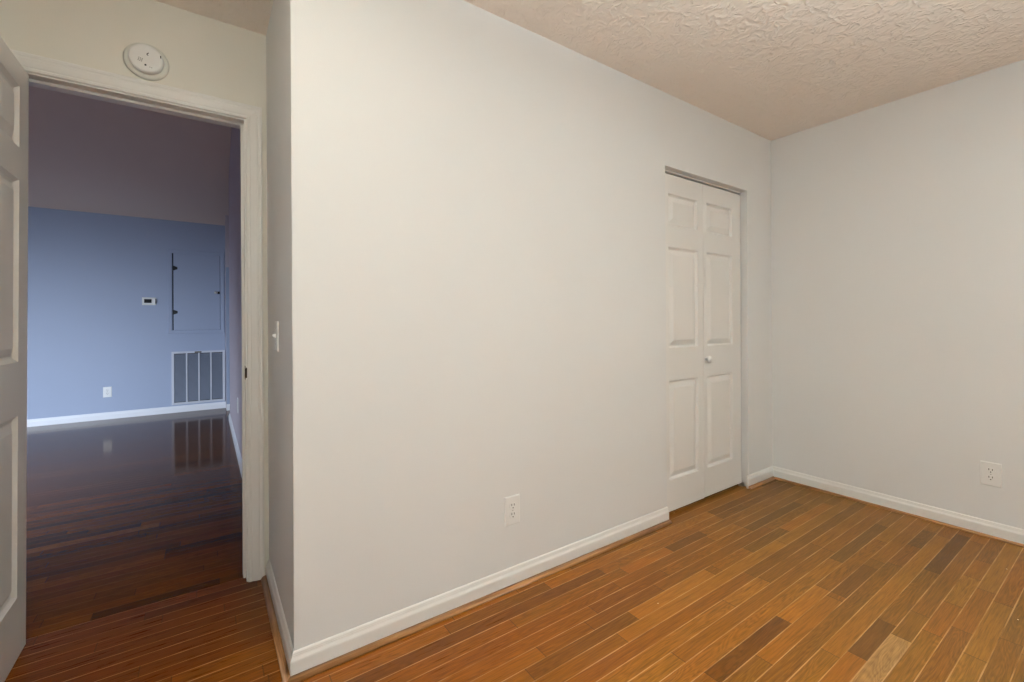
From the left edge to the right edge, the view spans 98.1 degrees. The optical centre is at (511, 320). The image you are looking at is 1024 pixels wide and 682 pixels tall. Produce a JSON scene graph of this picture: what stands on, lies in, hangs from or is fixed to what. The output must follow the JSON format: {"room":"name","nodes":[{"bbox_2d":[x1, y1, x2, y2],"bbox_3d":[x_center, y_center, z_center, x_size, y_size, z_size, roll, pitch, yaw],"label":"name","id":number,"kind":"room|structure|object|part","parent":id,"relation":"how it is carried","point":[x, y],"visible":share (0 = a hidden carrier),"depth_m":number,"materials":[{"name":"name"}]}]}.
{"room":"empty bedroom","nodes":[
{"label":"empty bedroom","id":0,"kind":"room"},
{"bbox_2d":[27,206,225,418],"bbox_3d":[-5.177,-0.076,5.097,5.700,2.500,0.100,0,0,-35],"label":"wall","id":1,"kind":"structure","parent":0,"point":[89,328],"depth_m":5.26,"materials":[{"name":"blue paint"}]},
{"bbox_2d":[103,387,111,397],"bbox_3d":[-4.811,0.849,5.280,0.078,0.124,0.008,0,0,-35],"label":"electrical outlet","id":2,"kind":"object","parent":1,"relation":"attached to","point":[107,391],"visible":1,"depth_m":5.28,"materials":[{"name":"white plastic"}]},
{"bbox_2d":[27,402,225,426],"bbox_3d":[-5.659,1.136,4.692,4.434,0.083,0.013,0,0,-35],"label":"baseboard","id":3,"kind":"structure","parent":1,"relation":"attached to","point":[206,406],"depth_m":5.34,"materials":[{"name":"wood"}]},
{"bbox_2d":[142,297,156,304],"bbox_3d":[-4.487,-0.240,5.493,0.140,0.096,0.030,0,0,-35],"label":"thermostat","id":4,"kind":"object","parent":1,"relation":"attached to","point":[145,300],"visible":1,"depth_m":5.49,"materials":[{"name":"white plastic"}]},
{"bbox_2d":[167,249,224,333],"bbox_3d":[-4.089,-0.369,5.762,0.600,1.070,0.041,0,0,-35],"label":"access panel","id":5,"kind":"object","parent":1,"relation":"attached to","point":[195,278],"visible":1,"depth_m":5.76,"materials":[{"name":"blue paint"}]},
{"bbox_2d":[171,350,224,404],"bbox_3d":[-4.073,0.731,5.779,0.568,0.675,0.025,0,0,-35],"label":"air vent","id":6,"kind":"object","parent":1,"relation":"in","point":[197,376],"visible":1,"depth_m":5.77,"materials":[{"name":"metal"}]},
{"bbox_2d":[28,86,230,225],"bbox_3d":[-3.872,-2.317,3.097,5.800,2.173,4.889,0,0,-35],"label":"ceiling","id":7,"kind":"structure","parent":0,"point":[85,154],"depth_m":4.67,"materials":[{"name":"paint"}]},
{"bbox_2d":[0,0,268,575],"bbox_3d":[-1.529,-0.066,1.785,0.951,2.440,0.115,0,0,-35],"label":"wall","id":8,"kind":"structure","parent":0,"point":[204,55],"depth_m":1.80,"materials":[{"name":"beige paint"}]},
{"bbox_2d":[123,43,168,80],"bbox_3d":[-1.444,-1.030,1.754,0.143,0.143,0.040,0,0,-35],"label":"smoke detector","id":9,"kind":"object","parent":8,"relation":"attached to","point":[143,60],"visible":1,"depth_m":1.74,"materials":[{"name":"white plastic"}]},
{"bbox_2d":[225,215,228,409],"bbox_3d":[-3.257,-0.104,6.219,1.266,2.537,0.230,0,0,-35],"label":"wall","id":10,"kind":"structure","parent":0,"point":[226,216],"depth_m":5.78,"materials":[{"name":"purple paint"}]},
{"bbox_2d":[226,267,229,403],"bbox_3d":[-3.684,0.195,5.777,0.060,1.777,0.012,0,0,-35],"label":"trim","id":11,"kind":"structure","parent":10,"relation":"attached to","point":[227,268],"depth_m":5.76,"materials":[{"name":"blue paint"}]},
{"bbox_2d":[229,0,293,629],"bbox_3d":[-1.994,-1.048,3.386,0.121,4.409,4.435,0,0,-35],"label":"wall","id":12,"kind":"structure","parent":0,"point":[275,36],"depth_m":1.80,"materials":[{"name":"white paint"}]},
{"bbox_2d":[0,36,28,681],"bbox_3d":[-1.536,0.135,1.277,0.175,2.015,0.714,0,0,-35],"label":"door","id":13,"kind":"structure","parent":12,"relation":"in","point":[14,80],"depth_m":1.46,"materials":[{"name":"white wood"}]},
{"bbox_2d":[10,49,263,581],"bbox_3d":[-1.497,0.102,1.797,0.847,2.104,0.132,0,0,-35],"label":"door frame","id":14,"kind":"structure","parent":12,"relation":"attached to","point":[43,72],"depth_m":1.96,"materials":[{"name":"white wood"}]},
{"bbox_2d":[229,414,241,476],"bbox_3d":[-2.234,1.117,3.635,0.013,0.083,3.739,0,0,-35],"label":"baseboard","id":15,"kind":"structure","parent":12,"relation":"attached to","point":[237,450],"depth_m":3.93,"materials":[{"name":"wood"}]},
{"bbox_2d":[272,321,278,350],"bbox_3d":[-0.923,0.060,1.728,0.018,0.116,0.071,0,0,-35],"label":"light switch","id":16,"kind":"object","parent":12,"relation":"attached to","point":[276,335],"visible":1,"depth_m":1.71,"materials":[{"name":"white plastic"}]},
{"bbox_3d":[-0.918,0.060,1.732,0.006,0.116,0.071,0,0,-35],"label":"plate","id":17,"kind":"part","parent":16,"relation":"part of","materials":[{"name":"white plastic"}]},
{"bbox_2d":[261,559,293,681],"bbox_3d":[-0.900,1.109,1.690,0.034,0.083,0.712,0,0,-35],"label":"baseboard","id":18,"kind":"structure","parent":12,"relation":"attached to","point":[282,641],"depth_m":1.63,"materials":[{"name":"white wood"}]},
{"bbox_2d":[5,408,1023,681],"bbox_3d":[-1.906,1.186,2.033,7.800,0.060,8.882,0,0,-35],"label":"floor","id":19,"kind":"structure","parent":0,"point":[775,580],"depth_m":1.85,"materials":[{"name":"brown wood"}]},
{"bbox_2d":[285,0,772,650],"bbox_3d":[0.554,-0.077,2.375,3.149,2.440,0.115,0,0,-35],"label":"wall","id":20,"kind":"structure","parent":0,"point":[476,244],"depth_m":1.80,"materials":[{"name":"white paint"}]},
{"bbox_2d":[504,494,519,526],"bbox_3d":[0.002,0.818,1.917,0.078,0.124,0.008,0,0,-35],"label":"electrical outlet","id":21,"kind":"object","parent":20,"relation":"attached to","point":[511,503],"visible":1,"depth_m":1.91,"materials":[{"name":"white plastic"}]},
{"bbox_2d":[509,502,515,509],"bbox_3d":[0.004,0.799,1.914,0.034,0.028,0.002,0,0,-35],"label":"socket","id":22,"kind":"object","parent":21,"relation":"attached to","point":[512,505],"depth_m":1.91,"materials":[{"name":"plastic"}]},
{"bbox_2d":[510,511,515,518],"bbox_3d":[0.004,0.838,1.914,0.034,0.028,0.002,0,0,-35],"label":"socket","id":23,"kind":"object","parent":21,"relation":"attached to","point":[512,513],"depth_m":1.91,"materials":[{"name":"plastic"}]},
{"bbox_2d":[287,466,774,681],"bbox_3d":[0.589,1.101,2.304,3.183,0.083,0.034,0,0,-35],"label":"baseboard","id":24,"kind":"structure","parent":20,"relation":"attached to","point":[309,661],"depth_m":1.76,"materials":[{"name":"white wood"}]},
{"bbox_2d":[665,170,743,511],"bbox_3d":[1.220,0.127,2.811,0.885,2.024,0.071,0,0,-35],"label":"door","id":25,"kind":"structure","parent":20,"relation":"in","point":[702,218],"depth_m":2.79,"materials":[{"name":"white wood"}]},
{"bbox_3d":[1.241,0.243,2.804,0.042,0.042,0.036,0,0,-35],"label":"closet knob","id":26,"kind":"part","parent":25,"relation":"part of","materials":[{"name":"white plastic"}]},
{"bbox_2d":[155,0,1023,140],"bbox_3d":[0.899,-1.349,1.024,4.300,0.100,4.131,0,0,-35],"label":"ceiling","id":27,"kind":"structure","parent":0,"point":[770,69],"depth_m":2.08,"materials":[{"name":"white paint"}]},
{"bbox_2d":[771,59,1023,528],"bbox_3d":[2.602,-0.089,2.265,0.100,2.440,4.011,0,0,-35],"label":"wall","id":28,"kind":"structure","parent":0,"point":[897,227],"depth_m":2.60,"materials":[{"name":"white paint"}]},
{"bbox_2d":[773,466,1023,547],"bbox_3d":[2.787,1.089,1.895,0.026,0.083,3.200,0,0,-35],"label":"baseboard","id":29,"kind":"structure","parent":28,"relation":"attached to","point":[974,525],"depth_m":2.58,"materials":[{"name":"white wood"}]},
{"bbox_2d":[980,460,1001,487],"bbox_3d":[2.503,0.803,2.321,0.008,0.124,0.078,0,0,-35],"label":"electrical outlet","id":30,"kind":"object","parent":28,"relation":"attached to","point":[990,473],"visible":1,"depth_m":2.32,"materials":[{"name":"white plastic"}]},
{"bbox_2d":[986,475,995,480],"bbox_3d":[2.500,0.823,2.320,0.002,0.028,0.034,0,0,-35],"label":"socket","id":31,"kind":"object","parent":30,"relation":"attached to","point":[988,477],"depth_m":2.32,"materials":[{"name":"plastic"}]},
{"bbox_2d":[986,468,995,473],"bbox_3d":[2.500,0.783,2.320,0.002,0.028,0.034,0,0,-35],"label":"socket","id":32,"kind":"object","parent":30,"relation":"attached to","point":[988,470],"depth_m":2.32,"materials":[{"name":"plastic"}]}
]}

